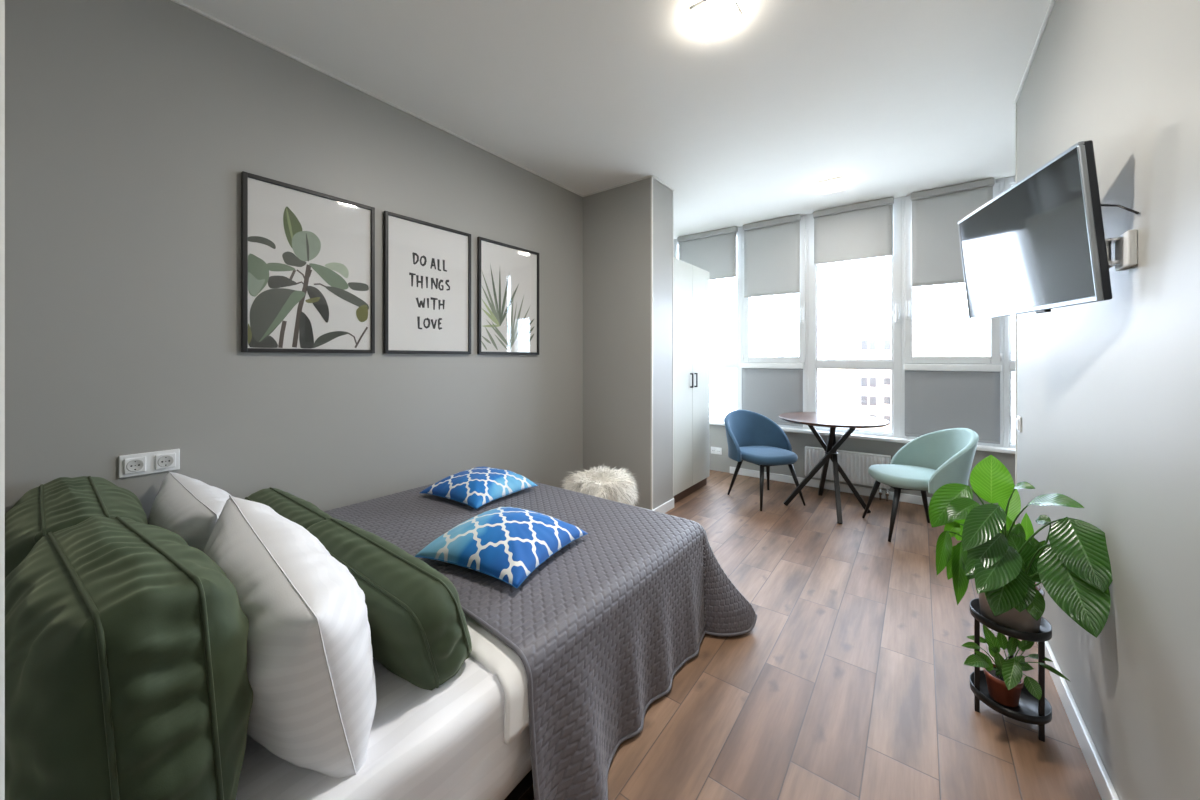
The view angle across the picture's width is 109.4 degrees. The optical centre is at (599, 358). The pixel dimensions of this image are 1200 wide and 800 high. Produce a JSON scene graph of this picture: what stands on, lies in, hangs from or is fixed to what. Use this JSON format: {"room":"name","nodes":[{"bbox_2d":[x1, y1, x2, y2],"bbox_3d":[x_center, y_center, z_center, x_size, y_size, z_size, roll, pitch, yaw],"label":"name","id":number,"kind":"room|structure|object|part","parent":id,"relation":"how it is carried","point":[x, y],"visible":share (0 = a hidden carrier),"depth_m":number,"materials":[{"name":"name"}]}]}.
{"room":"studio apartment","nodes":[
{"label":"studio apartment","id":0,"kind":"room"},
{"bbox_2d":[0,0,4,799],"bbox_3d":[-0.892,-0.080,-0.214,0.080,2.660,1.384,0,0,37],"label":"wall","id":1,"kind":"structure","parent":0,"point":[2,2],"depth_m":0.34,"materials":[{"name":"paint"}]},
{"bbox_2d":[5,0,582,519],"bbox_3d":[-0.600,-0.080,3.201,0.120,2.660,5.314,0,0,37],"label":"wall","id":2,"kind":"structure","parent":0,"point":[132,127],"depth_m":1.77,"materials":[{"name":"grey paint"}]},
{"bbox_2d":[119,449,179,477],"bbox_3d":[-1.707,0.398,1.615,0.019,0.082,0.160,0,0,37],"label":"wall socket","id":3,"kind":"object","parent":2,"relation":"attached to","point":[138,464],"visible":1,"depth_m":1.61,"materials":[{"name":"white plastic"}]},
{"bbox_2d":[241,171,374,352],"bbox_3d":[-1.374,-0.414,2.051,0.022,0.777,0.555,0,0,37],"label":"framed picture","id":4,"kind":"object","parent":2,"relation":"attached to","point":[308,256],"visible":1,"depth_m":2.01,"materials":[{"name":"paper"}]},
{"bbox_2d":[171,0,582,196],"bbox_3d":[-1.114,-1.405,2.408,0.012,0.010,3.228,0,0,37],"label":"trim","id":5,"kind":"structure","parent":2,"relation":"attached to","point":[175,1],"depth_m":2.15,"materials":[{"name":"grey paint"}]},
{"bbox_2d":[383,211,470,353],"bbox_3d":[-1.008,-0.414,2.537,0.022,0.777,0.555,0,0,37],"label":"framed picture","id":6,"kind":"object","parent":2,"relation":"attached to","point":[427,266],"visible":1,"depth_m":2.50,"materials":[{"name":"paper"}]},
{"bbox_2d":[477,237,538,354],"bbox_3d":[-0.637,-0.414,3.030,0.022,0.777,0.555,0,0,37],"label":"framed picture","id":7,"kind":"object","parent":2,"relation":"attached to","point":[507,275],"visible":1,"depth_m":2.99,"materials":[{"name":"paper"}]},
{"bbox_2d":[583,175,651,196],"bbox_3d":[0.125,-1.405,3.488,0.693,0.010,0.012,0,0,37],"label":"trim","id":8,"kind":"structure","parent":2,"relation":"attached to","point":[651,175],"depth_m":3.47,"materials":[{"name":"grey paint"}]},
{"bbox_2d":[179,0,1050,238],"bbox_3d":[0.569,-1.470,1.702,3.750,0.120,6.404,0,0,37],"label":"ceiling","id":9,"kind":"structure","parent":0,"point":[744,124],"depth_m":2.19,"materials":[{"name":"white paint"}]},
{"bbox_2d":[690,0,741,40],"bbox_3d":[0.471,-1.385,1.725,0.158,0.050,0.158,0,0,37],"label":"ceiling lamp","id":10,"kind":"object","parent":9,"relation":"attached to","point":[712,18],"visible":1,"depth_m":1.70,"materials":[{"name":"white paint"}]},
{"bbox_3d":[0.471,-1.404,1.725,0.158,0.012,0.158,0,0,37],"label":"plate","id":11,"kind":"part","parent":10,"relation":"part of","materials":[{"name":"white paint"}]},
{"bbox_2d":[818,176,845,193],"bbox_3d":[1.864,-1.385,3.415,0.178,0.050,0.178,0,0,37],"label":"ceiling lamp","id":12,"kind":"object","parent":9,"relation":"attached to","point":[835,184],"visible":1,"depth_m":3.37,"materials":[{"name":"white paint"}]},
{"bbox_3d":[1.864,-1.404,3.415,0.178,0.012,0.178,0,0,37],"label":"plate","id":13,"kind":"part","parent":12,"relation":"part of","materials":[{"name":"white paint"}]},
{"bbox_2d":[519,470,1101,799],"bbox_3d":[0.569,1.310,1.702,3.750,0.120,6.404,0,0,37],"label":"floor","id":14,"kind":"structure","parent":0,"point":[850,680],"depth_m":1.62,"materials":[{"name":"brown wood"}]},
{"bbox_2d":[504,769,532,799],"bbox_3d":[-0.806,1.028,1.540,1.488,0.443,2.173,0,0,37],"label":"bed","id":15,"kind":"object","parent":14,"relation":"on","point":[526,782],"visible":0.02,"depth_m":1.11,"materials":[{"name":"black metal"}]},
{"bbox_2d":[236,656,531,799],"bbox_3d":[-0.805,0.947,1.528,1.525,0.316,2.161,0,0,37],"label":"fitted sheet","id":16,"kind":"object","parent":15,"relation":"on","point":[445,742],"visible":0.04,"depth_m":0.93,"materials":[{"name":"white fabric"}]},
{"bbox_2d":[5,476,147,577],"bbox_3d":[-1.540,0.601,1.250,0.716,0.428,0.317,0,0,37],"label":"cushion","id":17,"kind":"object","parent":16,"relation":"on","point":[60,503],"visible":0.34,"depth_m":1.17,"materials":[{"name":"green fabric"}]},
{"bbox_2d":[5,516,252,799],"bbox_3d":[-0.955,0.583,0.844,0.817,0.469,0.328,0,0,37],"label":"cushion","id":18,"kind":"object","parent":16,"relation":"on","point":[126,677],"visible":0.95,"depth_m":0.63,"materials":[{"name":"green fabric"}]},
{"bbox_2d":[147,471,230,550],"bbox_3d":[-1.352,0.628,1.454,0.700,0.391,0.274,0,0,33],"label":"bed pillow","id":19,"kind":"object","parent":16,"relation":"on","point":[190,508],"visible":0.28,"depth_m":1.34,"materials":[{"name":"white fabric"}]},
{"bbox_2d":[245,487,331,528],"bbox_3d":[-1.217,0.688,1.671,0.693,0.253,0.228,0,0,37],"label":"cushion","id":20,"kind":"object","parent":16,"relation":"on","point":[304,513],"visible":0.25,"depth_m":1.63,"materials":[{"name":"green fabric"}]},
{"bbox_2d":[203,495,376,777],"bbox_3d":[-0.753,0.613,1.016,0.757,0.448,0.297,0,0,37],"label":"bed pillow","id":21,"kind":"object","parent":16,"relation":"on","point":[311,673],"visible":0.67,"depth_m":0.80,"materials":[{"name":"white fabric"}]},
{"bbox_2d":[306,518,471,690],"bbox_3d":[-0.668,0.680,1.250,0.777,0.272,0.230,0,0,37],"label":"cushion","id":22,"kind":"object","parent":16,"relation":"on","point":[420,634],"visible":0.72,"depth_m":1.04,"materials":[{"name":"green fabric"}]},
{"bbox_2d":[464,614,528,744],"bbox_3d":[-0.707,0.843,1.631,1.559,0.144,0.316,0,0,41],"label":"duvet","id":23,"kind":"object","parent":16,"relation":"on","point":[490,651],"visible":0.07,"depth_m":1.07,"materials":[{"name":"white fabric"}]},
{"bbox_2d":[324,482,756,799],"bbox_3d":[-0.341,0.993,2.030,1.730,0.492,1.292,0,0,40],"label":"bedspread","id":24,"kind":"object","parent":15,"relation":"on","point":[601,630],"visible":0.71,"depth_m":1.47,"materials":[{"name":"grey fabric"}]},
{"bbox_2d":[420,467,537,508],"bbox_3d":[-0.665,0.683,2.365,0.452,0.120,0.452,0,0,33],"label":"throw cushion","id":25,"kind":"object","parent":24,"relation":"on","point":[476,487],"visible":1,"depth_m":2.24,"materials":[{"name":"blue fabric"}]},
{"bbox_2d":[414,507,587,587],"bbox_3d":[-0.365,0.676,1.657,0.473,0.132,0.473,0,0,27],"label":"throw cushion","id":26,"kind":"object","parent":24,"relation":"on","point":[506,544],"visible":0.99,"depth_m":1.53,"materials":[{"name":"blue fabric"}]},
{"bbox_2d":[560,465,641,505],"bbox_3d":[0.010,0.986,2.911,0.560,0.530,0.581,0,0,30],"label":"stool","id":27,"kind":"object","parent":14,"relation":"on","point":[616,485],"visible":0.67,"depth_m":2.79,"materials":[{"name":"white fur"}]},
{"bbox_3d":[0.002,0.926,2.902,0.402,0.267,0.402,0,0,37],"label":"seat","id":28,"kind":"part","parent":27,"relation":"part of","materials":[{"name":"white fur"}]},
{"bbox_2d":[583,177,672,509],"bbox_3d":[0.232,-0.080,3.634,0.689,2.660,0.350,0,0,37],"label":"wall pier","id":29,"kind":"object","parent":14,"relation":"on","point":[616,221],"visible":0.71,"depth_m":3.45,"materials":[{"name":"grey paint"}]},
{"bbox_2d":[651,177,652,509],"bbox_3d":[0.402,-0.080,3.291,0.014,2.660,0.014,0,0,37],"label":"trim","id":30,"kind":"structure","parent":29,"relation":"attached to","point":[651,177],"depth_m":3.29,"materials":[{"name":"white paint"}]},
{"bbox_2d":[652,176,673,190],"bbox_3d":[0.512,-1.405,3.423,0.012,0.010,0.358,0,0,37],"label":"trim","id":31,"kind":"structure","parent":29,"relation":"attached to","point":[654,177],"depth_m":3.41,"materials":[{"name":"white paint"}]},
{"bbox_2d":[653,498,673,512],"bbox_3d":[0.509,1.211,3.417,0.014,0.078,0.364,0,0,37],"label":"baseboard","id":32,"kind":"object","parent":29,"relation":"attached to","point":[668,505],"visible":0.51,"depth_m":3.44,"materials":[{"name":"white paint"}]},
{"bbox_2d":[673,191,673,497],"bbox_3d":[0.610,-0.080,3.565,0.010,2.660,0.011,0,0,37],"label":"trim","id":33,"kind":"structure","parent":29,"relation":"attached to","point":[673,191],"depth_m":3.56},
{"bbox_2d":[674,258,708,503],"bbox_3d":[0.591,0.200,4.072,0.695,2.100,0.773,0,0,37],"label":"wardrobe","id":34,"kind":"object","parent":14,"relation":"on","point":[691,282],"visible":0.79,"depth_m":3.84,"materials":[{"name":"white wood"}]},
{"bbox_3d":[0.721,0.156,3.728,0.019,2.012,0.379,0,0,37],"label":"door","id":35,"kind":"part","parent":34,"relation":"part of","materials":[{"name":"white laminate"}]},
{"bbox_3d":[0.881,0.200,3.903,0.028,0.130,0.012,0,0,37],"label":"handle","id":36,"kind":"part","parent":34,"relation":"part of","materials":[{"name":"black metal"}]},
{"bbox_3d":[0.954,0.156,4.038,0.019,2.012,0.390,0,0,37],"label":"door","id":37,"kind":"part","parent":34,"relation":"part of","materials":[{"name":"white laminate"}]},
{"bbox_2d":[724,410,805,510],"bbox_3d":[1.436,0.872,3.814,0.584,0.757,0.621,0,0,-18],"label":"shell chair","id":38,"kind":"object","parent":14,"relation":"on","point":[752,437],"visible":1,"depth_m":3.89,"materials":[{"name":"blue fabric"}]},
{"bbox_3d":[1.235,1.068,3.868,0.148,0.366,0.039,0,0,34],"label":"leg","id":39,"kind":"part","parent":38,"relation":"part of","materials":[{"name":"black metal"}]},
{"bbox_3d":[1.399,0.692,3.926,0.582,0.396,0.386,0,0,-18],"label":"backrest","id":40,"kind":"part","parent":38,"relation":"part of","materials":[{"name":"blue fabric"}]},
{"bbox_3d":[1.346,1.068,3.528,0.039,0.366,0.148,0,0,20],"label":"leg","id":41,"kind":"part","parent":38,"relation":"part of","materials":[{"name":"black metal"}]},
{"bbox_3d":[1.567,1.068,3.976,0.039,0.366,0.148,0,0,20],"label":"leg","id":42,"kind":"part","parent":38,"relation":"part of","materials":[{"name":"black metal"}]},
{"bbox_3d":[1.456,0.851,3.752,0.470,0.088,0.490,0,0,-18],"label":"seat","id":43,"kind":"part","parent":38,"relation":"part of","materials":[{"name":"blue fabric"}]},
{"bbox_3d":[1.677,1.068,3.636,0.148,0.366,0.039,0,0,34],"label":"leg","id":44,"kind":"part","parent":38,"relation":"part of","materials":[{"name":"black metal"}]},
{"bbox_2d":[779,412,889,523],"bbox_3d":[1.926,0.876,3.538,0.810,0.757,0.810,0,0,37],"label":"round table","id":45,"kind":"object","parent":14,"relation":"on","point":[824,419],"visible":1,"depth_m":3.49,"materials":[{"name":"brown wood"}]},
{"bbox_3d":[1.838,0.884,3.542,0.572,0.742,0.033,0,0,17],"label":"leg","id":46,"kind":"part","parent":45,"relation":"part of","materials":[{"name":"black metal"}]},
{"bbox_3d":[1.930,0.884,3.625,0.033,0.741,0.570,0,0,17],"label":"leg","id":47,"kind":"part","parent":45,"relation":"part of","materials":[{"name":"black metal"}]},
{"bbox_3d":[1.914,0.884,3.455,0.033,0.741,0.564,0,0,23],"label":"leg","id":48,"kind":"part","parent":45,"relation":"part of","materials":[{"name":"black metal"}]},
{"bbox_3d":[1.969,0.884,3.538,0.479,0.739,0.114,0,0,37],"label":"leg","id":49,"kind":"part","parent":45,"relation":"part of","materials":[{"name":"black metal"}]},
{"bbox_2d":[862,428,978,541],"bbox_3d":[2.299,0.872,3.050,0.621,0.757,0.584,0,0,12],"label":"shell chair","id":50,"kind":"object","parent":14,"relation":"on","point":[928,462],"visible":0.88,"depth_m":3.03,"materials":[{"name":"green fabric"}]},
{"bbox_3d":[2.096,1.068,3.271,0.039,0.366,0.148,0,0,-40],"label":"leg","id":51,"kind":"part","parent":50,"relation":"part of","materials":[{"name":"black metal"}]},
{"bbox_3d":[2.023,1.068,2.930,0.148,0.366,0.039,0,0,-26],"label":"leg","id":52,"kind":"part","parent":50,"relation":"part of","materials":[{"name":"black metal"}]},
{"bbox_3d":[2.234,0.851,3.064,0.490,0.088,0.470,0,0,12],"label":"seat","id":53,"kind":"part","parent":50,"relation":"part of","materials":[{"name":"green fabric"}]},
{"bbox_3d":[2.234,0.900,3.064,0.340,0.014,0.320,0,0,12],"label":"under plate","id":54,"kind":"part","parent":50,"relation":"part of","materials":[{"name":"green fabric"}]},
{"bbox_3d":[2.445,1.068,3.197,0.148,0.366,0.039,0,0,-26],"label":"leg","id":55,"kind":"part","parent":50,"relation":"part of","materials":[{"name":"black metal"}]},
{"bbox_3d":[2.413,0.692,3.026,0.386,0.396,0.582,0,0,12],"label":"backrest","id":56,"kind":"part","parent":50,"relation":"part of","materials":[{"name":"green fabric"}]},
{"bbox_2d":[970,598,1051,741],"bbox_3d":[1.428,1.073,1.485,0.207,0.355,0.207,0,0,37],"label":"plant stand","id":57,"kind":"object","parent":14,"relation":"on","point":[1030,710],"visible":0.53,"depth_m":1.44,"materials":[{"name":"black metal"}]},
{"bbox_3d":[1.337,1.085,1.508,0.014,0.330,0.014,0,0,37],"label":"leg","id":58,"kind":"part","parent":57,"relation":"part of","materials":[{"name":"black metal"}]},
{"bbox_2d":[970,598,1051,641],"bbox_3d":[1.428,0.910,1.485,0.207,0.030,0.207,0,0,37],"label":"shelf","id":59,"kind":"object","parent":57,"relation":"on","point":[1044,634],"depth_m":1.43,"materials":[{"name":"black metal"}]},
{"bbox_2d":[970,670,1051,724],"bbox_3d":[1.428,1.180,1.485,0.207,0.030,0.207,0,0,37],"label":"shelf","id":60,"kind":"object","parent":57,"relation":"on","point":[1027,710],"depth_m":1.45,"materials":[{"name":"black metal"}]},
{"bbox_2d":[962,625,1070,706],"bbox_3d":[1.382,1.070,1.444,0.244,0.240,0.276,0,0,37],"label":"potted plant","id":61,"kind":"object","parent":57,"relation":"on","point":[1005,682],"visible":0.97,"depth_m":1.45,"materials":[{"name":"green plant"}]},
{"bbox_3d":[1.360,1.058,1.474,0.071,0.108,0.040,0,0,37],"label":"stem","id":62,"kind":"part","parent":61,"relation":"part of","materials":[{"name":"green plant"}]},
{"bbox_3d":[1.408,1.145,1.485,0.102,0.088,0.102,0,0,37],"label":"pot","id":63,"kind":"part","parent":61,"relation":"part of","materials":[{"name":"ceramic"}]},
{"bbox_2d":[929,454,1112,637],"bbox_3d":[1.359,0.636,1.459,0.362,0.567,0.562,0,0,22],"label":"potted plant","id":64,"kind":"object","parent":57,"relation":"on","point":[1005,560],"visible":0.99,"depth_m":1.35,"materials":[{"name":"green plant"}]},
{"bbox_3d":[1.389,0.645,1.464,0.148,0.306,0.014,0,0,-42],"label":"stem","id":65,"kind":"part","parent":64,"relation":"part of","materials":[{"name":"green plant"}]},
{"bbox_3d":[1.437,0.629,1.499,0.098,0.340,0.029,0,0,-36],"label":"stem","id":66,"kind":"part","parent":64,"relation":"part of","materials":[{"name":"green plant"}]},
{"bbox_3d":[1.428,0.853,1.485,0.174,0.134,0.174,0,0,37],"label":"pot","id":67,"kind":"part","parent":64,"relation":"part of","materials":[{"name":"beige ceramic"}]},
{"bbox_3d":[1.428,0.641,1.467,0.009,0.313,0.104,0,0,1],"label":"stem","id":68,"kind":"part","parent":64,"relation":"part of","materials":[{"name":"green plant"}]},
{"bbox_3d":[1.420,0.684,1.382,0.008,0.230,0.177,0,0,19],"label":"stem","id":69,"kind":"part","parent":64,"relation":"part of","materials":[{"name":"green plant"}]},
{"bbox_3d":[1.417,0.643,1.395,0.013,0.312,0.198,0,0,-10],"label":"stem","id":70,"kind":"part","parent":64,"relation":"part of","materials":[{"name":"green plant"}]},
{"bbox_3d":[1.470,0.669,1.445,0.008,0.261,0.095,0,0,-17],"label":"stem","id":71,"kind":"part","parent":64,"relation":"part of","materials":[{"name":"green plant"}]},
{"bbox_3d":[1.446,1.085,1.393,0.014,0.330,0.014,0,0,37],"label":"leg","id":72,"kind":"part","parent":57,"relation":"part of","materials":[{"name":"black metal"}]},
{"bbox_2d":[709,424,1014,504],"bbox_3d":[2.374,0.988,4.101,3.550,0.525,0.300,0,0,37],"label":"wall","id":73,"kind":"structure","parent":0,"point":[717,433],"depth_m":4.15,"materials":[{"name":"grey paint"}]},
{"bbox_2d":[674,227,741,421],"bbox_3d":[1.206,-0.352,4.835,0.840,2.115,0.070,0,0,37],"label":"window","id":74,"kind":"structure","parent":73,"relation":"in","point":[721,363],"depth_m":4.58,"materials":[{"name":"white plastic"}]},
{"bbox_2d":[677,226,737,279],"bbox_3d":[1.187,-1.137,4.745,0.694,0.536,0.052,0,0,37],"label":"roller blind","id":75,"kind":"object","parent":74,"relation":"attached to","point":[715,251],"visible":0.84,"depth_m":4.70,"materials":[{"name":"grey fabric"}]},
{"bbox_2d":[711,447,721,454],"bbox_3d":[1.290,1.026,4.718,0.125,0.077,0.017,0,0,37],"label":"wall socket","id":76,"kind":"object","parent":73,"relation":"attached to","point":[714,450],"visible":1,"depth_m":4.71,"materials":[{"name":"white plastic"}]},
{"bbox_2d":[742,215,807,428],"bbox_3d":[1.782,-0.352,4.364,0.648,2.115,0.130,0,0,37],"label":"window","id":77,"kind":"structure","parent":73,"relation":"in","point":[803,295],"depth_m":4.19,"materials":[{"name":"white plastic"}]},
{"bbox_2d":[743,214,800,297],"bbox_3d":[1.739,-1.022,4.329,0.558,0.766,0.052,0,0,37],"label":"roller blind","id":78,"kind":"object","parent":77,"relation":"attached to","point":[771,247],"visible":1,"depth_m":4.32,"materials":[{"name":"grey fabric"}]},
{"bbox_2d":[740,363,803,426],"bbox_3d":[1.753,0.361,4.360,0.619,0.623,0.052,0,0,37],"label":"roller blind","id":79,"kind":"object","parent":77,"relation":"attached to","point":[770,390],"visible":0.82,"depth_m":4.34,"materials":[{"name":"grey fabric"}]},
{"bbox_3d":[1.791,-0.666,4.376,0.604,1.427,0.080,0,0,37],"label":"sash","id":80,"kind":"part","parent":77,"relation":"part of","materials":[{"name":"white plastic"}]},
{"bbox_3d":[1.979,-0.415,4.161,0.028,0.160,0.042,0,0,37],"label":"handle","id":81,"kind":"part","parent":77,"relation":"part of","materials":[{"name":"white paint"}]},
{"bbox_2d":[730,467,930,505],"bbox_3d":[2.554,1.214,3.768,2.861,0.072,0.014,0,0,37],"label":"baseboard","id":82,"kind":"structure","parent":73,"relation":"attached to","point":[908,498],"depth_m":4.04,"materials":[{"name":"white paint"}]},
{"bbox_2d":[805,446,890,500],"bbox_3d":[2.298,1.052,3.904,0.754,0.394,0.105,0,0,37],"label":"radiator","id":83,"kind":"object","parent":73,"relation":"attached to","point":[855,465],"visible":0.63,"depth_m":3.86,"materials":[{"name":"white metal"}]},
{"bbox_2d":[805,446,890,457],"bbox_3d":[2.262,0.861,3.915,0.683,0.012,0.064,0,0,37],"label":"grille","id":84,"kind":"object","parent":83,"relation":"attached to","point":[807,448],"depth_m":3.87,"materials":[{"name":"white metal"}]},
{"bbox_2d":[808,197,901,437],"bbox_3d":[2.340,-0.352,3.945,0.747,2.115,0.130,0,0,37],"label":"window","id":85,"kind":"structure","parent":73,"relation":"in","point":[895,364],"depth_m":3.84,"materials":[{"name":"white plastic"}]},
{"bbox_2d":[813,197,893,264],"bbox_3d":[2.308,-1.152,3.901,0.640,0.506,0.052,0,0,37],"label":"roller blind","id":86,"kind":"object","parent":85,"relation":"attached to","point":[864,230],"visible":1,"depth_m":3.89,"materials":[{"name":"grey fabric"}]},
{"bbox_3d":[2.588,-0.395,3.703,0.028,0.160,0.042,0,0,37],"label":"handle","id":87,"kind":"part","parent":85,"relation":"part of","materials":[{"name":"white paint"}]},
{"bbox_2d":[709,420,1014,453],"bbox_3d":[2.436,0.713,3.819,3.111,0.030,0.095,0,0,37],"label":"windowsill","id":88,"kind":"structure","parent":73,"relation":"on","point":[785,429],"depth_m":3.79,"materials":[{"name":"white paint"}]},
{"bbox_2d":[902,178,1003,446],"bbox_3d":[2.899,-0.352,3.524,0.653,2.115,0.130,0,0,37],"label":"window","id":89,"kind":"structure","parent":73,"relation":"in","point":[996,357],"depth_m":3.66,"materials":[{"name":"white plastic"}]},
{"bbox_3d":[2.648,-0.415,3.658,0.028,0.160,0.042,0,0,37],"label":"handle","id":90,"kind":"part","parent":89,"relation":"part of","materials":[{"name":"white paint"}]},
{"bbox_3d":[2.908,-0.666,3.536,0.609,1.427,0.080,0,0,37],"label":"sash","id":91,"kind":"part","parent":89,"relation":"part of","materials":[{"name":"white plastic"}]},
{"bbox_2d":[904,364,1001,443],"bbox_3d":[2.886,0.361,3.507,0.623,0.623,0.052,0,0,37],"label":"roller blind","id":92,"kind":"object","parent":89,"relation":"attached to","point":[938,397],"visible":0.98,"depth_m":3.49,"materials":[{"name":"grey fabric"}]},
{"bbox_2d":[911,178,994,286],"bbox_3d":[2.869,-1.007,3.479,0.527,0.796,0.052,0,0,37],"label":"roller blind","id":93,"kind":"object","parent":89,"relation":"attached to","point":[936,213],"visible":0.75,"depth_m":3.52,"materials":[{"name":"grey fabric"}]},
{"bbox_2d":[1004,176,1014,448],"bbox_3d":[3.450,-0.352,3.146,0.682,2.115,0.070,0,0,37],"label":"window","id":94,"kind":"structure","parent":73,"relation":"in","point":[1009,365],"depth_m":3.31,"materials":[{"name":"white plastic"}]},
{"bbox_2d":[1017,0,1199,799],"bbox_3d":[0.950,-0.080,0.441,0.140,2.660,4.647,0,0,37],"label":"wall","id":95,"kind":"structure","parent":0,"point":[1108,391],"depth_m":1.07,"materials":[{"name":"grey paint"}]},
{"bbox_2d":[1015,103,1016,524],"bbox_3d":[2.291,-0.080,2.336,0.012,2.660,0.014,0,0,37],"label":"trim","id":96,"kind":"structure","parent":95,"relation":"attached to","point":[1016,103],"depth_m":2.34,"materials":[{"name":"white paint"}]},
{"bbox_2d":[1016,416,1021,432],"bbox_3d":[2.215,0.348,2.250,0.015,0.080,0.080,0,0,37],"label":"light switch","id":97,"kind":"object","parent":95,"relation":"attached to","point":[1018,419],"visible":1,"depth_m":2.22,"materials":[{"name":"white paint"}]},
{"bbox_2d":[1013,0,1054,103],"bbox_3d":[1.041,-1.405,0.688,0.012,0.010,4.151,0,0,37],"label":"trim","id":98,"kind":"structure","parent":95,"relation":"attached to","point":[1052,2],"depth_m":1.92,"materials":[{"name":"white paint"}]},
{"bbox_2d":[1037,641,1118,799],"bbox_3d":[0.889,1.211,0.487,0.014,0.078,4.647,0,0,37],"label":"baseboard","id":99,"kind":"structure","parent":95,"relation":"attached to","point":[1103,783],"depth_m":1.35,"materials":[{"name":"white paint"}]},
{"bbox_2d":[1105,229,1137,270],"bbox_3d":[1.385,-0.327,1.274,0.071,0.197,0.498,0,0,20],"label":"bracket","id":100,"kind":"object","parent":95,"relation":"attached to","point":[1126,244],"visible":0.36,"depth_m":1.06,"materials":[{"name":"silver metal"}]},
{"bbox_2d":[958,140,1111,320],"bbox_3d":[1.415,-0.357,1.432,0.089,0.430,0.723,0,0,21],"label":"television","id":101,"kind":"object","parent":100,"relation":"attached to","point":[1039,245],"visible":1,"depth_m":1.29,"materials":[{"name":"grey plastic"}]},
{"bbox_2d":[1101,204,1139,213],"bbox_3d":[1.312,-0.379,1.101,0.006,0.063,0.156,0,0,11],"label":"power cable","id":102,"kind":"object","parent":101,"relation":"attached to","point":[1107,205],"visible":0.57,"depth_m":1.06,"materials":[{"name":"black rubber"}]},
{"bbox_3d":[1.385,-0.298,1.265,0.064,0.121,0.377,0,0,23],"label":"swing arm","id":103,"kind":"part","parent":100,"relation":"part of","materials":[{"name":"silver metal"}]},
{"bbox_3d":[1.331,-0.272,1.076,0.016,0.087,0.090,0,0,37],"label":"wall plate","id":104,"kind":"part","parent":100,"relation":"part of","materials":[{"name":"white paint"}]},
{"label":"outside","id":105,"kind":"structure","parent":0,"visible":0},
{"bbox_3d":[39.616,25.500,56.543,240.000,0.500,122.000,0,0,37],"label":"street","id":106,"kind":"object","parent":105,"visible":0},
{"bbox_2d":[709,321,736,416],"bbox_3d":[15.777,9.775,76.421,18.600,30.950,14.900,0,0,37],"label":"apartment building","id":107,"kind":"structure","parent":106,"relation":"on","point":[722,334],"depth_m":66.73,"materials":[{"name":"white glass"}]},
{"bbox_2d":[751,318,798,356],"bbox_3d":[31.291,9.575,72.256,10.800,31.350,14.900,0,0,37],"label":"apartment building","id":108,"kind":"structure","parent":106,"relation":"on","point":[774,337],"depth_m":66.84,"materials":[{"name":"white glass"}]},
{"bbox_2d":[818,317,860,428],"bbox_3d":[35.778,9.875,64.249,4.800,30.750,14.300,0,0,37],"label":"apartment building","id":109,"kind":"structure","parent":106,"relation":"on","point":[837,337],"depth_m":58.77,"materials":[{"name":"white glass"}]},
{"bbox_2d":[858,326,890,431],"bbox_3d":[48.053,10.075,73.409,8.600,30.350,14.900,0,0,37],"label":"apartment building","id":110,"kind":"structure","parent":106,"relation":"on","point":[874,342],"depth_m":68.14,"materials":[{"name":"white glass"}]},
{"bbox_2d":[913,318,989,355],"bbox_3d":[47.227,10.175,57.761,8.900,30.150,14.900,0,0,37],"label":"apartment building","id":111,"kind":"structure","parent":106,"relation":"on","point":[951,336],"depth_m":52.40,"materials":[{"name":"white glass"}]},
{"bbox_2d":[1011,322,1014,441],"bbox_3d":[57.819,10.475,52.294,14.400,29.550,14.900,0,0,37],"label":"apartment building","id":112,"kind":"structure","parent":106,"relation":"on","point":[1012,323],"depth_m":50.59,"materials":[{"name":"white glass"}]}
]}

